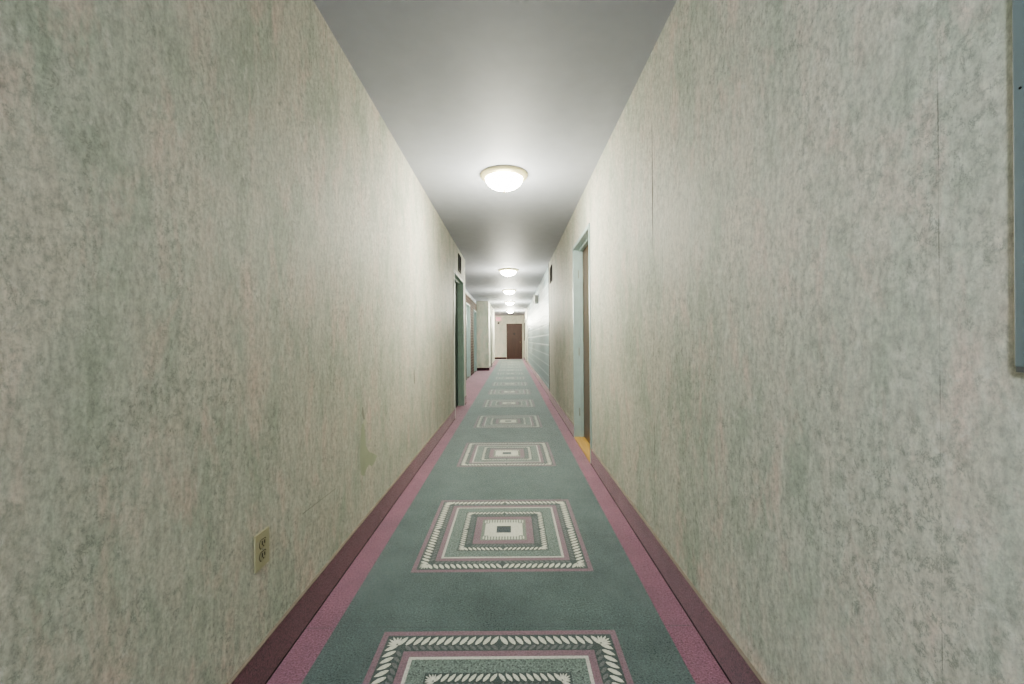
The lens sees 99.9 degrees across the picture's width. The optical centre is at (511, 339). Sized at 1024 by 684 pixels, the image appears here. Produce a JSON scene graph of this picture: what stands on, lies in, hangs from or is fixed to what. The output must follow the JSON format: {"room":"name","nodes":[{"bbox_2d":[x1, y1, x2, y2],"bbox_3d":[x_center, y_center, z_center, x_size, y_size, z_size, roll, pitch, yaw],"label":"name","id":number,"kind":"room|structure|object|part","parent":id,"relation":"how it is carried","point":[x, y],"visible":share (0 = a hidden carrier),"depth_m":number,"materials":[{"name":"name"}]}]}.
{"room":"hotel corridor","nodes":[
{"label":"hotel corridor","id":0,"kind":"room"},
{"bbox_2d":[0,0,465,683],"bbox_3d":[-0.892,-0.150,1.800,0.161,2.515,11.600,0,0,0],"label":"wall","id":1,"kind":"structure","parent":0,"point":[227,285],"depth_m":1.08,"materials":[{"name":"paint"}]},
{"bbox_2d":[254,526,268,572],"bbox_3d":[-0.801,0.672,1.382,0.009,0.115,0.078,0,0,0],"label":"electrical outlet","id":2,"kind":"object","parent":1,"relation":"attached to","point":[261,540],"visible":1,"depth_m":1.37,"materials":[{"name":"beige plastic"}]},
{"bbox_2d":[259,537,266,549],"bbox_3d":[-0.799,0.653,1.382,0.005,0.029,0.040,0,0,0],"label":"receptacle","id":3,"kind":"object","parent":2,"relation":"attached to","point":[262,540],"depth_m":1.38,"materials":[{"name":"beige plastic"}]},
{"bbox_2d":[259,549,266,561],"bbox_3d":[-0.799,0.692,1.382,0.005,0.029,0.040,0,0,0],"label":"receptacle","id":4,"kind":"object","parent":2,"relation":"attached to","point":[262,552],"depth_m":1.38,"materials":[{"name":"beige plastic"}]},
{"bbox_2d":[227,395,466,683],"bbox_3d":[-0.796,1.043,1.800,0.014,0.147,11.600,0,0,0],"label":"baseboard","id":5,"kind":"structure","parent":1,"relation":"attached to","point":[260,666],"depth_m":1.78,"materials":[{"name":"wood"}]},
{"bbox_2d":[453,269,464,417],"bbox_3d":[-0.881,0.057,6.675,0.160,2.100,1.230,0,0,0],"label":"door","id":6,"kind":"structure","parent":1,"relation":"in","point":[459,374],"depth_m":7.24,"materials":[{"name":"teal paint"}]},
{"bbox_3d":[-0.931,0.069,6.675,0.042,2.048,1.156,0,0,0],"label":"panel","id":7,"kind":"part","parent":6,"relation":"part of","materials":[{"name":"green paint"}]},
{"bbox_2d":[458,253,460,273],"bbox_3d":[-0.814,-1.199,6.770,0.012,0.270,0.300,0,0,0],"label":"air vent","id":8,"kind":"object","parent":1,"relation":"in","point":[459,256],"visible":1,"depth_m":6.75,"materials":[{"name":"black metal"}]},
{"bbox_2d":[465,294,475,379],"bbox_3d":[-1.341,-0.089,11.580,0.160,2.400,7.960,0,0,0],"label":"door frame","id":9,"kind":"structure","parent":0,"point":[468,300],"depth_m":13.61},
{"bbox_2d":[466,302,470,376],"bbox_3d":[-1.340,0.030,12.525,0.180,2.160,1.110,0,0,0],"label":"door","id":10,"kind":"structure","parent":9,"relation":"in","point":[468,353],"depth_m":13.04,"materials":[{"name":"teal paint"}]},
{"bbox_2d":[474,310,476,370],"bbox_3d":[-1.340,0.045,14.900,0.180,2.130,1.100,0,0,0],"label":"door","id":11,"kind":"structure","parent":9,"relation":"in","point":[475,313],"depth_m":15.41,"materials":[{"name":"teal paint"}]},
{"bbox_2d":[476,301,494,367],"bbox_3d":[-1.121,-0.149,18.080,0.601,2.515,5.040,0,0,0],"label":"wall","id":12,"kind":"structure","parent":0,"point":[484,309],"depth_m":15.56,"materials":[{"name":"paint"}]},
{"bbox_2d":[477,368,488,370],"bbox_3d":[-1.031,1.063,15.554,0.441,0.110,0.012,0,0,0],"label":"baseboard","id":13,"kind":"structure","parent":12,"relation":"attached to","point":[478,369],"depth_m":15.55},
{"bbox_2d":[490,315,491,366],"bbox_3d":[-0.888,0.062,17.000,0.160,2.090,0.960,0,0,0],"label":"door","id":14,"kind":"structure","parent":12,"relation":"in","point":[490,315],"depth_m":17.45,"materials":[{"name":"beige paint"}]},
{"bbox_2d":[313,0,676,315],"bbox_3d":[-1.012,-1.482,10.550,4.400,0.150,29.300,0,0,0],"label":"ceiling","id":15,"kind":"structure","parent":0,"point":[462,88],"depth_m":2.50,"materials":[{"name":"paint"}]},
{"bbox_2d":[480,165,527,192],"bbox_3d":[-0.064,-1.338,3.680,0.412,0.153,0.412,0,0,0],"label":"ceiling light","id":16,"kind":"object","parent":15,"relation":"attached to","point":[503,178],"visible":1,"depth_m":3.57,"materials":[{"name":"white glass"}]},
{"bbox_2d":[498,268,517,276],"bbox_3d":[-0.064,-1.338,8.650,0.412,0.153,0.412,0,0,0],"label":"ceiling light","id":17,"kind":"object","parent":15,"relation":"attached to","point":[508,272],"visible":1,"depth_m":8.53,"materials":[{"name":"white glass"}]},
{"bbox_2d":[502,289,515,294],"bbox_3d":[-0.064,-1.338,12.150,0.412,0.153,0.412,0,0,0],"label":"ceiling light","id":18,"kind":"object","parent":15,"relation":"attached to","point":[506,291],"visible":1,"depth_m":12.02,"materials":[{"name":"white glass"}]},
{"bbox_2d":[505,301,514,304],"bbox_3d":[-0.064,-1.338,15.900,0.412,0.153,0.412,0,0,0],"label":"ceiling light","id":19,"kind":"object","parent":15,"relation":"attached to","point":[506,302],"visible":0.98,"depth_m":15.77,"materials":[{"name":"white glass"}]},
{"bbox_2d":[494,315,523,358],"bbox_3d":[-1.101,-0.149,24.980,4.200,2.515,0.160,0,0,0],"label":"wall","id":20,"kind":"structure","parent":0,"point":[500,332],"depth_m":24.90,"materials":[{"name":"paint"}]},
{"bbox_2d":[506,324,521,358],"bbox_3d":[0.169,0.076,24.917,0.907,2.045,0.166,0,0,0],"label":"door","id":21,"kind":"structure","parent":20,"relation":"in","point":[514,331],"depth_m":24.91,"materials":[{"name":"brown wood"}]},
{"bbox_2d":[524,0,1023,683],"bbox_3d":[0.791,-0.164,10.450,0.180,2.515,28.900,0,0,0],"label":"wall","id":22,"kind":"structure","parent":0,"point":[806,384],"depth_m":0.98,"materials":[{"name":"paint"}]},
{"bbox_2d":[526,320,526,361],"bbox_3d":[0.778,0.049,20.600,0.160,2.090,1.060,0,0,0],"label":"door","id":23,"kind":"structure","parent":22,"relation":"in","point":[526,320],"depth_m":20.07,"materials":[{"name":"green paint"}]},
{"bbox_2d":[534,295,537,303],"bbox_3d":[0.665,-1.089,11.597,0.104,0.222,0.286,0,0,0],"label":"emergency light","id":24,"kind":"object","parent":22,"relation":"attached to","point":[535,296],"visible":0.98,"depth_m":11.46,"materials":[{"name":"grey plastic"}]},
{"bbox_2d":[527,361,548,395],"bbox_3d":[0.723,1.031,13.710,0.014,0.147,11.380,0,0,0],"label":"baseboard","id":25,"kind":"structure","parent":22,"relation":"attached to","point":[539,379],"depth_m":10.87,"materials":[{"name":"wood"}]},
{"bbox_2d":[548,263,549,391],"bbox_3d":[0.708,-0.163,7.992,0.025,2.515,0.045,0,0,0],"label":"trim","id":26,"kind":"structure","parent":22,"relation":"attached to","point":[548,263],"depth_m":7.97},
{"bbox_2d":[550,264,551,283],"bbox_3d":[0.688,-1.145,7.510,0.012,0.280,0.380,0,0,0],"label":"air vent","id":27,"kind":"object","parent":22,"relation":"in","point":[551,264],"visible":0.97,"depth_m":7.45,"materials":[{"name":"metal"}]},
{"bbox_2d":[572,223,591,462],"bbox_3d":[0.772,0.029,4.315,0.162,2.130,1.030,0,0,0],"label":"door","id":28,"kind":"structure","parent":22,"relation":"in","point":[582,403],"depth_m":4.78,"materials":[{"name":"teal paint"}]},
{"bbox_3d":[0.824,0.041,4.315,0.042,2.078,0.956,0,0,0],"label":"panel","id":29,"kind":"part","parent":28,"relation":"part of","materials":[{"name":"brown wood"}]},
{"bbox_2d":[549,392,765,683],"bbox_3d":[0.704,1.031,1.985,0.014,0.147,11.970,0,0,0],"label":"baseboard","id":30,"kind":"structure","parent":22,"relation":"attached to","point":[731,659],"depth_m":1.75,"materials":[{"name":"wood"}]},
{"bbox_2d":[1012,0,1023,372],"bbox_3d":[0.693,-0.395,0.341,0.013,0.877,0.501,0,0,0],"label":"box","id":31,"kind":"object","parent":22,"relation":"attached to","point":[1017,5],"visible":1,"depth_m":0.58,"materials":[{"name":"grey metal"}]},
{"bbox_3d":[-0.990,1.214,10.550,4.400,0.188,29.300,0,0,0],"label":"floor","id":32,"kind":"structure","parent":0,"visible":0},
{"bbox_2d":[267,359,729,683],"bbox_3d":[-1.155,1.113,10.450,3.772,0.013,28.900,0,0,0],"label":"carpet","id":33,"kind":"object","parent":32,"relation":"on","point":[506,557],"visible":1,"depth_m":1.97,"materials":[{"name":"green carpet"}]}
]}

